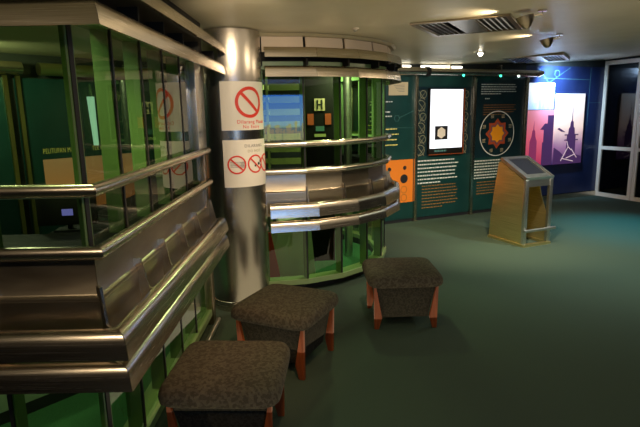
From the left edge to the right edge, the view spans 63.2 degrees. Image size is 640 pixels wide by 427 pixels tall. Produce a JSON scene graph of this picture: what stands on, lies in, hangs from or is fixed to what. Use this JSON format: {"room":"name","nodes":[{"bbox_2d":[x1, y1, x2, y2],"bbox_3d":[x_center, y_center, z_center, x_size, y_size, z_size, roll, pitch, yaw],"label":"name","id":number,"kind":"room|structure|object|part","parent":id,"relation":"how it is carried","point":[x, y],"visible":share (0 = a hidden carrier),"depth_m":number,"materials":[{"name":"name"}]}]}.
{"room":"museum exhibition hall","nodes":[
{"label":"museum exhibition hall","id":0,"kind":"room"},
{"bbox_2d":[0,53,185,233],"bbox_3d":[-3.287,-0.800,5.357,0.120,2.900,5.522,8,14,39],"label":"wall","id":1,"kind":"structure","parent":0,"point":[29,62],"depth_m":5.48,"materials":[{"name":"paint"}]},
{"bbox_2d":[201,27,268,311],"bbox_3d":[-0.707,-0.335,4.374,0.498,2.268,0.498,-1,11,0],"label":"column","id":2,"kind":"structure","parent":0,"point":[243,269],"depth_m":4.20,"materials":[{"name":"metal"}]},
{"bbox_2d":[219,81,263,130],"bbox_3d":[-0.587,-0.853,4.123,0.401,0.375,0.106,-11,15,-40],"label":"warning sign","id":3,"kind":"object","parent":2,"relation":"attached to","point":[241,102],"visible":1,"depth_m":4.06,"materials":[{"name":"beige paper"}]},
{"bbox_2d":[222,138,265,187],"bbox_3d":[-0.575,-0.412,4.215,0.411,0.375,0.112,-11,15,-42],"label":"warning sign","id":4,"kind":"object","parent":2,"relation":"attached to","point":[244,160],"visible":1,"depth_m":4.14,"materials":[{"name":"beige paper"}]},
{"bbox_2d":[262,70,334,226],"bbox_3d":[-0.541,-1.238,7.331,1.867,2.900,0.120,0,11,8],"label":"wall","id":5,"kind":"structure","parent":0,"point":[271,80],"depth_m":7.24,"materials":[{"name":"paint"}]},
{"bbox_2d":[0,0,639,64],"bbox_3d":[1.471,-1.523,3.071,13.600,0.466,13.400,-1,11,0],"label":"ceiling","id":6,"kind":"structure","parent":0,"point":[592,30],"depth_m":4.04,"materials":[{"name":"paint"}]},
{"bbox_2d":[420,64,445,67],"bbox_3d":[1.608,-2.109,7.445,0.436,0.040,0.038,-6,12,-24],"label":"recessed light","id":7,"kind":"object","parent":6,"relation":"in","point":[443,66],"depth_m":7.44,"materials":[{"name":"white plastic"}]},
{"bbox_2d":[451,65,461,68],"bbox_3d":[1.987,-2.144,7.616,0.182,0.045,0.038,-6,12,-24],"label":"lamp","id":8,"kind":"object","parent":6,"relation":"attached to","point":[453,66],"depth_m":7.62,"materials":[{"name":"white"}]},
{"bbox_2d":[410,13,521,36],"bbox_3d":[1.162,-1.483,4.076,0.720,0.046,0.740,4,12,26],"label":"ceiling vent","id":9,"kind":"object","parent":6,"relation":"in","point":[498,22],"visible":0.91,"depth_m":4.01,"materials":[{"name":"metal"}]},
{"bbox_3d":[1.171,-1.468,4.074,0.180,0.013,0.670,4,12,26],"label":"plate","id":10,"kind":"part","parent":9,"relation":"part of","materials":[{"name":"metal"}]},
{"bbox_2d":[398,64,544,76],"bbox_3d":[1.876,-2.061,7.489,3.624,0.176,0.166,-6,12,-24],"label":"pipe","id":11,"kind":"object","parent":6,"relation":"hanging from","point":[426,71],"visible":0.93,"depth_m":7.55,"materials":[{"name":"metal"}]},
{"bbox_2d":[515,9,546,28],"bbox_3d":[1.424,-1.309,3.512,0.201,0.120,0.124,2,11,15],"label":"ceiling spotlight","id":12,"kind":"object","parent":6,"relation":"attached to","point":[525,21],"visible":1,"depth_m":3.49,"materials":[{"name":"metal"}]},
{"bbox_3d":[1.386,-1.298,3.524,0.121,0.095,0.124,2,11,15],"label":"lamp shade","id":13,"kind":"part","parent":12,"relation":"part of","materials":[{"name":"metal"}]},
{"bbox_2d":[504,52,569,63],"bbox_3d":[3.098,-2.221,7.423,0.780,0.046,0.950,5,13,29],"label":"ceiling vent","id":14,"kind":"object","parent":6,"relation":"in","point":[560,56],"visible":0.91,"depth_m":7.35,"materials":[{"name":"metal"}]},
{"bbox_3d":[3.107,-2.206,7.421,0.180,0.013,0.880,5,13,29],"label":"plate","id":15,"kind":"part","parent":14,"relation":"part of","materials":[{"name":"metal"}]},
{"bbox_2d":[540,33,562,47],"bbox_3d":[2.118,-1.580,4.769,0.201,0.120,0.124,2,11,15],"label":"ceiling spotlight","id":16,"kind":"object","parent":6,"relation":"attached to","point":[547,42],"visible":1,"depth_m":4.74,"materials":[{"name":"metal"}]},
{"bbox_3d":[2.080,-1.569,4.781,0.121,0.095,0.124,2,11,15],"label":"lamp shade","id":17,"kind":"part","parent":16,"relation":"part of","materials":[{"name":"metal"}]},
{"bbox_2d":[155,195,639,426],"bbox_3d":[1.519,0.996,3.517,13.000,0.100,12.910,-1,11,0],"label":"floor","id":18,"kind":"structure","parent":0,"point":[547,335],"depth_m":3.78,"materials":[{"name":"green carpet"}]},
{"bbox_2d":[0,75,26,234],"bbox_3d":[-3.466,-0.304,5.054,0.070,2.050,1.000,8,14,39],"label":"panel","id":19,"kind":"object","parent":18,"relation":"on","point":[12,214],"visible":0.63,"depth_m":5.34,"materials":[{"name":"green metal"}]},
{"bbox_2d":[0,322,184,426],"bbox_3d":[-2.315,1.067,3.236,2.730,0.011,1.840,-1,11,0],"label":"carpet","id":20,"kind":"object","parent":18,"relation":"on","point":[80,409],"visible":0.02,"depth_m":2.90,"materials":[{"name":"green carpet"}]},
{"bbox_2d":[0,393,77,425],"bbox_3d":[-1.891,0.860,2.870,0.470,0.520,1.000,8,15,40],"label":"base cabinet","id":21,"kind":"object","parent":20,"relation":"on","point":[34,402],"visible":0.02,"depth_m":2.90,"materials":[{"name":"green"}]},
{"bbox_2d":[13,76,192,233],"bbox_3d":[-2.345,-0.583,6.374,0.071,2.050,2.350,8,14,39],"label":"panel","id":22,"kind":"object","parent":18,"relation":"on","point":[40,103],"visible":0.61,"depth_m":5.73,"materials":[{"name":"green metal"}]},
{"bbox_3d":[-3.067,-0.397,5.492,0.030,2.050,0.040,8,14,39],"label":"edge trim","id":23,"kind":"part","parent":22,"relation":"part of","materials":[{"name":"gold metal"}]},
{"bbox_2d":[43,153,134,204],"bbox_3d":[-2.615,-0.381,6.068,0.003,0.580,1.120,8,14,39],"label":"picture","id":24,"kind":"object","parent":22,"relation":"attached to","point":[57,171],"depth_m":5.98},
{"bbox_2d":[0,61,185,80],"bbox_3d":[-2.738,-1.540,5.595,0.130,0.130,3.400,8,14,39],"label":"pipe","id":25,"kind":"object","parent":22,"relation":"attached to","point":[6,67],"visible":0.58,"depth_m":5.47,"materials":[{"name":"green metal"}]},
{"bbox_2d":[87,97,98,144],"bbox_3d":[-2.605,-1.059,5.963,0.002,0.550,0.090,8,14,39],"label":"print","id":26,"kind":"object","parent":22,"relation":"on","point":[90,100],"depth_m":5.96},
{"bbox_2d":[0,0,229,426],"bbox_3d":[-2.191,-0.029,2.948,3.008,2.270,2.323,-1,11,0],"label":"booth","id":27,"kind":"object","parent":18,"relation":"on","point":[91,309],"depth_m":2.23,"materials":[{"name":"metal"}]},
{"bbox_3d":[-1.276,0.206,2.056,0.028,1.865,0.070,-1,11,0],"label":"post","id":28,"kind":"part","parent":27,"relation":"part of","materials":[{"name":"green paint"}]},
{"bbox_3d":[-2.272,-0.233,2.924,2.825,0.018,2.015,-1,11,0],"label":"glass sill","id":29,"kind":"part","parent":27,"relation":"part of","materials":[{"name":"green paint"}]},
{"bbox_2d":[35,197,98,232],"bbox_3d":[-1.168,-0.016,2.412,0.260,0.190,0.090,-3,11,-8],"label":"monitor","id":30,"kind":"object","parent":27,"relation":"on","point":[60,211],"visible":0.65,"depth_m":2.38,"materials":[{"name":"black plastic"}]},
{"bbox_3d":[-0.900,0.203,2.037,0.052,1.865,0.028,10,15,44],"label":"post","id":31,"kind":"part","parent":27,"relation":"part of","materials":[{"name":"green metal"}]},
{"bbox_2d":[2,184,197,247],"bbox_3d":[-2.286,0.003,2.989,2.788,0.025,1.978,-1,11,0],"label":"countertop","id":32,"kind":"structure","parent":27,"relation":"on","point":[101,233],"depth_m":2.33,"materials":[{"name":"silver metal"}]},
{"bbox_3d":[-2.250,-0.250,2.897,2.869,0.049,2.059,-1,11,0],"label":"handrail","id":33,"kind":"part","parent":27,"relation":"part of","materials":[{"name":"metal"}]},
{"bbox_3d":[-2.241,0.183,2.982,2.869,0.367,2.059,-1,11,0],"label":"panel","id":34,"kind":"part","parent":27,"relation":"part of","materials":[{"name":"metal"}]},
{"bbox_3d":[-2.244,-0.017,2.942,2.871,0.053,2.061,-1,11,0],"label":"handrail","id":35,"kind":"part","parent":27,"relation":"part of","materials":[{"name":"metal"}]},
{"bbox_3d":[-0.921,0.135,2.387,0.070,1.865,0.028,-1,11,0],"label":"post","id":36,"kind":"part","parent":27,"relation":"part of","materials":[{"name":"green metal"}]},
{"bbox_3d":[-2.273,-0.897,2.781,2.850,0.060,2.040,-1,11,0],"label":"head frame","id":37,"kind":"part","parent":27,"relation":"part of","materials":[{"name":"green paint"}]},
{"bbox_3d":[-0.922,0.064,2.750,0.070,1.865,0.028,-1,11,0],"label":"post","id":38,"kind":"part","parent":27,"relation":"part of","materials":[{"name":"green paint"}]},
{"bbox_3d":[-0.923,-0.007,3.113,0.070,1.865,0.028,-1,11,0],"label":"post","id":39,"kind":"part","parent":27,"relation":"part of","materials":[{"name":"green paint"}]},
{"bbox_3d":[-2.252,0.982,3.163,2.820,0.045,2.010,-1,11,0],"label":"frame","id":40,"kind":"part","parent":27,"relation":"part of","materials":[{"name":"green paint"}]},
{"bbox_3d":[-0.925,-0.078,3.476,0.070,1.865,0.028,-1,11,0],"label":"post","id":41,"kind":"part","parent":27,"relation":"part of","materials":[{"name":"metal"}]},
{"bbox_3d":[-0.926,-0.174,3.967,0.070,1.865,0.028,-1,11,0],"label":"post","id":42,"kind":"part","parent":27,"relation":"part of","materials":[{"name":"metal"}]},
{"bbox_3d":[-0.887,-0.769,3.749,0.055,0.605,0.260,-1,11,0],"label":"plate","id":43,"kind":"part","parent":27,"relation":"part of","materials":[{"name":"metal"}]},
{"bbox_3d":[-0.871,0.201,4.012,0.050,1.360,0.085,-1,11,0],"label":"plate","id":44,"kind":"part","parent":27,"relation":"part of","materials":[{"name":"metal"}]},
{"bbox_3d":[-0.793,0.905,3.689,0.036,0.035,0.800,-1,11,0],"label":"foot rail","id":45,"kind":"part","parent":27,"relation":"part of","materials":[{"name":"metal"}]},
{"bbox_2d":[158,340,289,426],"bbox_3d":[-0.447,0.937,2.611,0.568,0.437,0.568,-1,11,3],"label":"upholstered stool","id":46,"kind":"object","parent":18,"relation":"on","point":[213,383],"visible":1,"depth_m":2.40,"materials":[{"name":"fabric"}]},
{"bbox_3d":[-0.668,1.031,2.414,0.063,0.337,0.033,-1,11,3],"label":"leg","id":47,"kind":"part","parent":46,"relation":"part of","materials":[{"name":"orange wood"}]},
{"bbox_3d":[-0.246,1.027,2.393,0.063,0.337,0.033,-1,11,3],"label":"leg","id":48,"kind":"part","parent":46,"relation":"part of","materials":[{"name":"orange wood"}]},
{"bbox_3d":[-0.224,0.942,2.827,0.063,0.337,0.033,-1,11,3],"label":"leg","id":49,"kind":"part","parent":46,"relation":"part of","materials":[{"name":"orange wood"}]},
{"bbox_2d":[231,284,337,380],"bbox_3d":[-0.220,0.763,3.480,0.568,0.437,0.568,4,12,25],"label":"upholstered stool","id":50,"kind":"object","parent":18,"relation":"on","point":[297,317],"visible":0.95,"depth_m":3.31,"materials":[{"name":"fabric"}]},
{"bbox_3d":[-0.505,0.839,3.382,0.063,0.337,0.033,4,12,25],"label":"leg","id":51,"kind":"part","parent":50,"relation":"part of","materials":[{"name":"orange wood"}]},
{"bbox_2d":[231,284,337,330],"bbox_3d":[-0.224,0.598,3.448,0.568,0.100,0.568,4,12,25],"label":"cushion","id":52,"kind":"object","parent":50,"relation":"on","point":[282,306],"depth_m":3.30,"materials":[{"name":"fabric"}]},
{"bbox_3d":[-0.122,0.866,3.204,0.063,0.337,0.033,4,12,25],"label":"leg","id":53,"kind":"part","parent":50,"relation":"part of","materials":[{"name":"orange wood"}]},
{"bbox_3d":[0.066,0.786,3.597,0.063,0.337,0.033,4,12,25],"label":"leg","id":54,"kind":"part","parent":50,"relation":"part of","materials":[{"name":"orange wood"}]},
{"bbox_2d":[273,235,371,272],"bbox_3d":[-0.490,0.499,5.954,2.200,0.008,2.200,-1,11,0],"label":"carpet","id":55,"kind":"object","parent":18,"relation":"on","point":[320,266],"visible":0.13,"depth_m":5.73,"materials":[{"name":"green carpet"}]},
{"bbox_2d":[268,232,280,276],"bbox_3d":[-0.442,0.420,5.083,0.110,0.480,0.020,-1,11,0],"label":"board","id":56,"kind":"object","parent":55,"relation":"on","point":[274,269],"visible":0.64,"depth_m":5.08,"materials":[{"name":"red paint"}]},
{"bbox_2d":[263,77,300,239],"bbox_3d":[-0.442,-0.432,5.479,0.572,2.000,0.120,-2,11,-4],"label":"brochure rack","id":57,"kind":"object","parent":55,"relation":"on","point":[271,87],"visible":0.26,"depth_m":5.33,"materials":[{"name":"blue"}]},
{"bbox_2d":[268,83,298,90],"bbox_3d":[-0.363,-1.287,5.293,0.320,0.063,0.070,-2,11,-4],"label":"tray","id":58,"kind":"object","parent":57,"relation":"on","point":[272,87],"depth_m":5.26,"materials":[{"name":"green plastic"}]},
{"bbox_2d":[269,96,299,102],"bbox_3d":[-0.361,-1.165,5.317,0.320,0.063,0.070,-2,11,-4],"label":"tray","id":59,"kind":"object","parent":57,"relation":"on","point":[278,99],"depth_m":5.28,"materials":[{"name":"blue plastic"}]},
{"bbox_2d":[269,109,299,115],"bbox_3d":[-0.359,-1.042,5.341,0.320,0.063,0.070,-2,11,-4],"label":"tray","id":60,"kind":"object","parent":57,"relation":"on","point":[271,111],"depth_m":5.31,"materials":[{"name":"blue"}]},
{"bbox_2d":[270,121,299,127],"bbox_3d":[-0.356,-0.919,5.365,0.320,0.063,0.070,-2,11,-4],"label":"tray","id":61,"kind":"object","parent":57,"relation":"on","point":[279,124],"depth_m":5.33,"materials":[{"name":"blue"}]},
{"bbox_2d":[270,133,300,139],"bbox_3d":[-0.354,-0.797,5.389,0.320,0.063,0.070,-2,11,-4],"label":"tray","id":62,"kind":"object","parent":57,"relation":"on","point":[295,136],"depth_m":5.36,"materials":[{"name":"green"}]},
{"bbox_2d":[271,147,300,151],"bbox_3d":[-0.352,-0.674,5.413,0.320,0.063,0.070,-2,11,-4],"label":"tray","id":63,"kind":"object","parent":57,"relation":"on","point":[291,149],"depth_m":5.38,"materials":[{"name":"green"}]},
{"bbox_2d":[271,158,300,163],"bbox_3d":[-0.349,-0.551,5.437,0.320,0.063,0.070,-2,11,-4],"label":"tray","id":64,"kind":"object","parent":57,"relation":"on","point":[273,160],"depth_m":5.40,"materials":[{"name":"green plastic"}]},
{"bbox_2d":[273,217,315,276],"bbox_3d":[-0.303,0.301,5.316,0.469,0.619,0.280,-3,11,-10],"label":"base cabinet","id":65,"kind":"object","parent":55,"relation":"on","point":[288,246],"visible":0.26,"depth_m":5.20,"materials":[{"name":"green"}]},
{"bbox_2d":[304,76,334,260],"bbox_3d":[-0.006,-0.490,5.682,0.300,2.020,0.259,-2,11,-4],"label":"tall cabinet","id":66,"kind":"object","parent":55,"relation":"on","point":[319,120],"visible":0.7,"depth_m":5.49,"materials":[{"name":"black"}]},
{"bbox_2d":[314,98,324,110],"bbox_3d":[-0.005,-1.136,5.430,0.110,0.125,0.005,-2,11,-4],"label":"poster","id":67,"kind":"object","parent":66,"relation":"attached to","point":[319,103],"depth_m":5.43,"materials":[{"name":"beige paper"}]},
{"bbox_2d":[316,126,323,130],"bbox_3d":[0.000,-0.893,5.477,0.090,0.050,0.005,-2,11,-4],"label":"picture","id":68,"kind":"object","parent":66,"relation":"attached to","point":[318,128],"depth_m":5.47,"materials":[{"name":"teal"}]},
{"bbox_2d":[260,32,401,287],"bbox_3d":[0.314,-0.567,5.448,1.061,2.272,2.597,3,12,21],"label":"booth","id":69,"kind":"structure","parent":55,"relation":"on","point":[364,184],"depth_m":4.68,"materials":[{"name":"metal"}]},
{"bbox_3d":[-0.492,-0.305,4.598,0.028,1.865,0.070,-3,11,-9],"label":"post","id":70,"kind":"part","parent":69,"relation":"part of","materials":[{"name":"green metal"}]},
{"bbox_3d":[-0.142,-0.323,4.654,0.028,1.865,0.070,-5,12,-18],"label":"post","id":71,"kind":"part","parent":69,"relation":"part of","materials":[{"name":"green metal"}]},
{"bbox_3d":[0.258,-1.432,5.273,0.859,0.060,2.349,3,12,21],"label":"head frame","id":72,"kind":"part","parent":69,"relation":"part of","materials":[{"name":"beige metal"}]},
{"bbox_3d":[0.301,-1.593,5.223,0.806,0.123,2.379,3,12,21],"label":"header panel","id":73,"kind":"part","parent":69,"relation":"part of","materials":[{"name":"metal"}]},
{"bbox_3d":[0.275,-0.766,5.401,0.798,0.018,2.305,3,12,21],"label":"glass sill","id":74,"kind":"part","parent":69,"relation":"part of","materials":[{"name":"silver metal"}]},
{"bbox_3d":[0.310,-0.353,5.471,0.831,0.367,2.382,3,12,21],"label":"panel","id":75,"kind":"part","parent":69,"relation":"part of","materials":[{"name":"metal"}]},
{"bbox_3d":[0.306,-0.785,5.386,0.823,0.049,2.382,3,12,21],"label":"handrail","id":76,"kind":"part","parent":69,"relation":"part of","materials":[{"name":"metal"}]},
{"bbox_3d":[0.275,0.448,5.647,0.839,0.045,2.297,3,12,21],"label":"frame","id":77,"kind":"part","parent":69,"relation":"part of","materials":[{"name":"green paint"}]},
{"bbox_3d":[0.311,-0.552,5.431,0.826,0.053,2.386,3,12,21],"label":"handrail","id":78,"kind":"part","parent":69,"relation":"part of","materials":[{"name":"metal"}]},
{"bbox_3d":[0.231,0.507,5.676,0.733,0.080,2.124,3,12,21],"label":"kick plate","id":79,"kind":"part","parent":69,"relation":"part of","materials":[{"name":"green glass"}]},
{"bbox_3d":[0.168,-0.359,4.807,0.028,1.865,0.070,-9,13,-34],"label":"post","id":80,"kind":"part","parent":69,"relation":"part of","materials":[{"name":"green metal"}]},
{"bbox_3d":[0.285,-0.712,6.603,0.070,1.865,0.028,-10,14,-38],"label":"post","id":81,"kind":"part","parent":69,"relation":"part of","materials":[{"name":"green metal"}]},
{"bbox_2d":[342,153,373,163],"bbox_3d":[0.215,-0.530,5.472,0.863,0.025,2.242,3,12,21],"label":"countertop","id":82,"kind":"structure","parent":69,"relation":"on","point":[356,156],"depth_m":6.05,"materials":[{"name":"black laminate"}]},
{"bbox_3d":[0.507,-0.663,6.331,0.070,1.865,0.028,-7,13,-29],"label":"post","id":83,"kind":"part","parent":69,"relation":"part of","materials":[{"name":"green metal"}]},
{"bbox_3d":[0.420,-0.409,5.042,0.070,1.865,0.028,7,14,37],"label":"post","id":84,"kind":"part","parent":69,"relation":"part of","materials":[{"name":"green metal"}]},
{"bbox_3d":[0.635,-0.603,6.013,0.070,1.865,0.028,-4,11,-13],"label":"post","id":85,"kind":"part","parent":69,"relation":"part of","materials":[{"name":"green metal"}]},
{"bbox_3d":[0.590,-0.471,5.339,0.070,1.865,0.028,3,12,21],"label":"post","id":86,"kind":"part","parent":69,"relation":"part of","materials":[{"name":"green metal"}]},
{"bbox_2d":[343,77,352,255],"bbox_3d":[0.308,-0.613,5.740,0.090,2.228,0.090,-1,11,0],"label":"steel pole","id":87,"kind":"object","parent":55,"relation":"on","point":[347,88],"visible":0.66,"depth_m":5.65,"materials":[{"name":"metal"}]},
{"bbox_2d":[352,88,354,228],"bbox_3d":[0.425,-0.814,7.149,0.064,2.100,0.076,-6,12,-24],"label":"post","id":88,"kind":"object","parent":18,"relation":"on","point":[352,88],"visible":0.14,"depth_m":7.04,"materials":[{"name":"metal"}]},
{"bbox_2d":[353,75,414,227],"bbox_3d":[0.900,-0.879,7.388,1.010,2.120,0.045,-6,12,-24],"label":"panel","id":89,"kind":"object","parent":18,"relation":"on","point":[399,115],"visible":0.53,"depth_m":7.43,"materials":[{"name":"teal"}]},
{"bbox_3d":[0.916,0.135,7.593,1.010,0.050,0.030,-6,12,-24],"label":"skirting","id":90,"kind":"part","parent":89,"relation":"part of","materials":[{"name":"black"}]},
{"bbox_2d":[389,82,407,94],"bbox_3d":[1.100,-1.752,7.298,0.320,0.180,0.002,-6,12,-24],"label":"picture","id":91,"kind":"object","parent":89,"relation":"attached to","point":[400,88],"depth_m":7.30,"materials":[{"name":"beige paper"}]},
{"bbox_2d":[362,257,442,328],"bbox_3d":[0.640,0.617,4.142,0.568,0.437,0.568,-1,11,-2],"label":"upholstered stool","id":92,"kind":"object","parent":18,"relation":"on","point":[400,286],"visible":1,"depth_m":3.94,"materials":[{"name":"fabric"}]},
{"bbox_3d":[0.422,0.629,4.363,0.063,0.337,0.033,-1,11,-2],"label":"leg","id":93,"kind":"part","parent":92,"relation":"part of","materials":[{"name":"orange wood"}]},
{"bbox_3d":[0.437,0.714,3.928,0.063,0.337,0.033,-1,11,-2],"label":"leg","id":94,"kind":"part","parent":92,"relation":"part of","materials":[{"name":"orange wood"}]},
{"bbox_2d":[362,257,442,288],"bbox_3d":[0.637,0.452,4.110,0.568,0.100,0.568,-1,11,-2],"label":"cushion","id":95,"kind":"object","parent":92,"relation":"on","point":[400,272],"depth_m":3.91,"materials":[{"name":"fabric"}]},
{"bbox_3d":[0.860,0.703,3.941,0.063,0.337,0.033,-1,11,-2],"label":"leg","id":96,"kind":"part","parent":92,"relation":"part of","materials":[{"name":"orange wood"}]},
{"bbox_2d":[412,76,418,221],"bbox_3d":[1.387,-0.916,7.581,0.064,2.100,0.076,-6,12,-24],"label":"post","id":97,"kind":"object","parent":18,"relation":"on","point":[416,93],"visible":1,"depth_m":7.55,"materials":[{"name":"metal"}]},
{"bbox_2d":[416,75,472,219],"bbox_3d":[1.858,-0.982,7.818,1.000,2.120,0.044,-6,12,-24],"label":"panel","id":98,"kind":"object","parent":18,"relation":"on","point":[442,180],"visible":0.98,"depth_m":7.84,"materials":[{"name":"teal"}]},
{"bbox_3d":[1.874,0.033,8.022,1.000,0.050,0.030,-6,12,-24],"label":"skirting","id":99,"kind":"part","parent":98,"relation":"part of","materials":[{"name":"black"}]},
{"bbox_2d":[417,87,472,156],"bbox_3d":[1.858,-1.371,7.724,0.990,1.000,0.002,-6,12,-24],"label":"print","id":100,"kind":"object","parent":98,"relation":"attached to","point":[423,91],"depth_m":7.66},
{"bbox_2d":[427,88,465,154],"bbox_3d":[1.864,-1.359,7.691,0.632,0.962,0.062,-6,12,-24],"label":"screen","id":101,"kind":"object","parent":98,"relation":"attached to","point":[446,106],"visible":1,"depth_m":7.66,"materials":[{"name":"white plastic"}]},
{"bbox_2d":[437,127,444,137],"bbox_3d":[1.787,-1.188,7.655,0.139,0.170,0.002,-6,12,-24],"label":"picture","id":102,"kind":"object","parent":101,"relation":"attached to","point":[440,130],"depth_m":7.65,"materials":[{"name":"beige"}]},
{"bbox_2d":[467,77,476,214],"bbox_3d":[2.346,-1.018,8.010,0.064,2.100,0.076,-6,12,-24],"label":"post","id":103,"kind":"object","parent":18,"relation":"on","point":[474,96],"visible":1,"depth_m":7.98,"materials":[{"name":"metal"}]},
{"bbox_2d":[472,76,524,213],"bbox_3d":[2.812,-1.083,8.243,1.000,2.120,0.048,-6,12,-24],"label":"panel","id":104,"kind":"object","parent":18,"relation":"on","point":[500,100],"visible":0.84,"depth_m":8.18,"materials":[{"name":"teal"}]},
{"bbox_3d":[2.828,-0.069,8.450,1.000,0.050,0.030,-6,12,-24],"label":"skirting","id":105,"kind":"part","parent":104,"relation":"part of","materials":[{"name":"black"}]},
{"bbox_2d":[474,79,524,157],"bbox_3d":[2.812,-1.488,8.149,0.990,1.190,0.003,-6,12,-24],"label":"print","id":106,"kind":"object","parent":104,"relation":"attached to","point":[517,98],"depth_m":8.13},
{"bbox_2d":[487,155,555,247],"bbox_3d":[2.501,-0.178,6.435,0.495,1.048,0.649,-6,12,-23],"label":"information kiosk","id":107,"kind":"object","parent":18,"relation":"on","point":[519,213],"visible":1,"depth_m":6.34,"materials":[{"name":"wood"}]},
{"bbox_3d":[2.293,-0.153,6.390,0.012,0.965,0.565,-6,12,-23],"label":"plate","id":108,"kind":"part","parent":107,"relation":"part of","materials":[{"name":"wood"}]},
{"bbox_3d":[2.421,-0.008,6.144,0.048,0.770,0.040,-6,12,-23],"label":"leg","id":109,"kind":"part","parent":107,"relation":"part of","materials":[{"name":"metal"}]},
{"bbox_3d":[2.652,-0.191,6.545,0.012,0.965,0.555,-6,12,-23],"label":"plate","id":110,"kind":"part","parent":107,"relation":"part of","materials":[{"name":"wood"}]},
{"bbox_3d":[2.582,-0.366,6.158,0.365,0.080,0.050,-6,12,-23],"label":"rail","id":111,"kind":"part","parent":107,"relation":"part of","materials":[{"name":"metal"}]},
{"bbox_3d":[2.765,-0.043,6.287,0.048,0.770,0.040,-6,12,-23],"label":"leg","id":112,"kind":"part","parent":107,"relation":"part of","materials":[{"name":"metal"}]},
{"bbox_2d":[521,78,529,155],"bbox_3d":[3.304,-1.121,8.440,0.064,2.100,0.076,-6,12,-24],"label":"post","id":113,"kind":"object","parent":18,"relation":"on","point":[526,96],"visible":0.49,"depth_m":8.33,"materials":[{"name":"metal"}]},
{"bbox_2d":[410,63,525,77],"bbox_3d":[1.819,-1.387,7.861,3.231,2.900,0.120,-6,12,-24],"label":"wall","id":114,"kind":"structure","parent":0,"point":[505,66],"depth_m":8.02,"materials":[{"name":"paint"}]},
{"bbox_2d":[526,60,605,195],"bbox_3d":[4.155,-1.695,9.207,2.151,2.900,0.120,-6,12,-23],"label":"wall","id":115,"kind":"structure","parent":0,"point":[597,63],"depth_m":9.12,"materials":[{"name":"paint"}]},
{"bbox_2d":[526,66,604,200],"bbox_3d":[4.197,-1.390,9.157,2.055,2.320,0.051,-6,12,-23],"label":"display panel","id":116,"kind":"object","parent":115,"relation":"attached to","point":[573,178],"visible":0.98,"depth_m":9.35,"materials":[{"name":"metal"}]},
{"bbox_2d":[525,110,553,164],"bbox_3d":[3.778,-1.299,8.966,0.600,0.950,0.032,-6,12,-23],"label":"poster","id":117,"kind":"object","parent":116,"relation":"attached to","point":[540,123],"visible":0.88,"depth_m":8.95,"materials":[{"name":"pink paper"}]},
{"bbox_2d":[528,83,554,109],"bbox_3d":[3.753,-1.990,8.826,0.575,0.440,0.031,-6,12,-23],"label":"poster","id":118,"kind":"object","parent":116,"relation":"attached to","point":[541,95],"visible":0.94,"depth_m":8.81,"materials":[{"name":"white paper"}]},
{"bbox_2d":[551,94,585,164],"bbox_3d":[4.396,-1.494,9.197,0.680,1.220,0.036,-6,12,-22],"label":"poster","id":119,"kind":"object","parent":116,"relation":"attached to","point":[569,108],"visible":1,"depth_m":9.18,"materials":[{"name":"purple paper"}]},
{"bbox_2d":[560,143,575,160],"bbox_3d":[4.438,-1.109,9.268,0.391,0.369,0.002,-6,12,-23],"label":"print","id":120,"kind":"object","parent":119,"relation":"attached to","point":[567,143],"depth_m":9.27},
{"bbox_2d":[605,56,639,62],"bbox_3d":[6.633,-1.222,6.541,0.120,2.900,6.812,-6,12,-24],"label":"wall","id":121,"kind":"structure","parent":0,"point":[632,56],"depth_m":9.03,"materials":[{"name":"paint"}]},
{"bbox_2d":[595,58,639,199],"bbox_3d":[5.298,-1.478,9.230,0.060,2.422,0.690,-6,12,-24],"label":"door","id":122,"kind":"structure","parent":121,"relation":"in","point":[621,89],"depth_m":9.22,"materials":[{"name":"beige"}]},
{"bbox_2d":[630,100,639,201],"bbox_3d":[5.588,-1.369,8.602,0.060,2.438,0.690,-6,12,-24],"label":"door","id":123,"kind":"structure","parent":121,"relation":"in","point":[635,185],"depth_m":8.98,"materials":[{"name":"beige"}]},
{"bbox_3d":[5.587,-1.369,8.601,0.008,2.298,0.570,-6,12,-24],"label":"glass","id":124,"kind":"part","parent":123,"relation":"part of","materials":[{"name":"black glass"}]}
]}

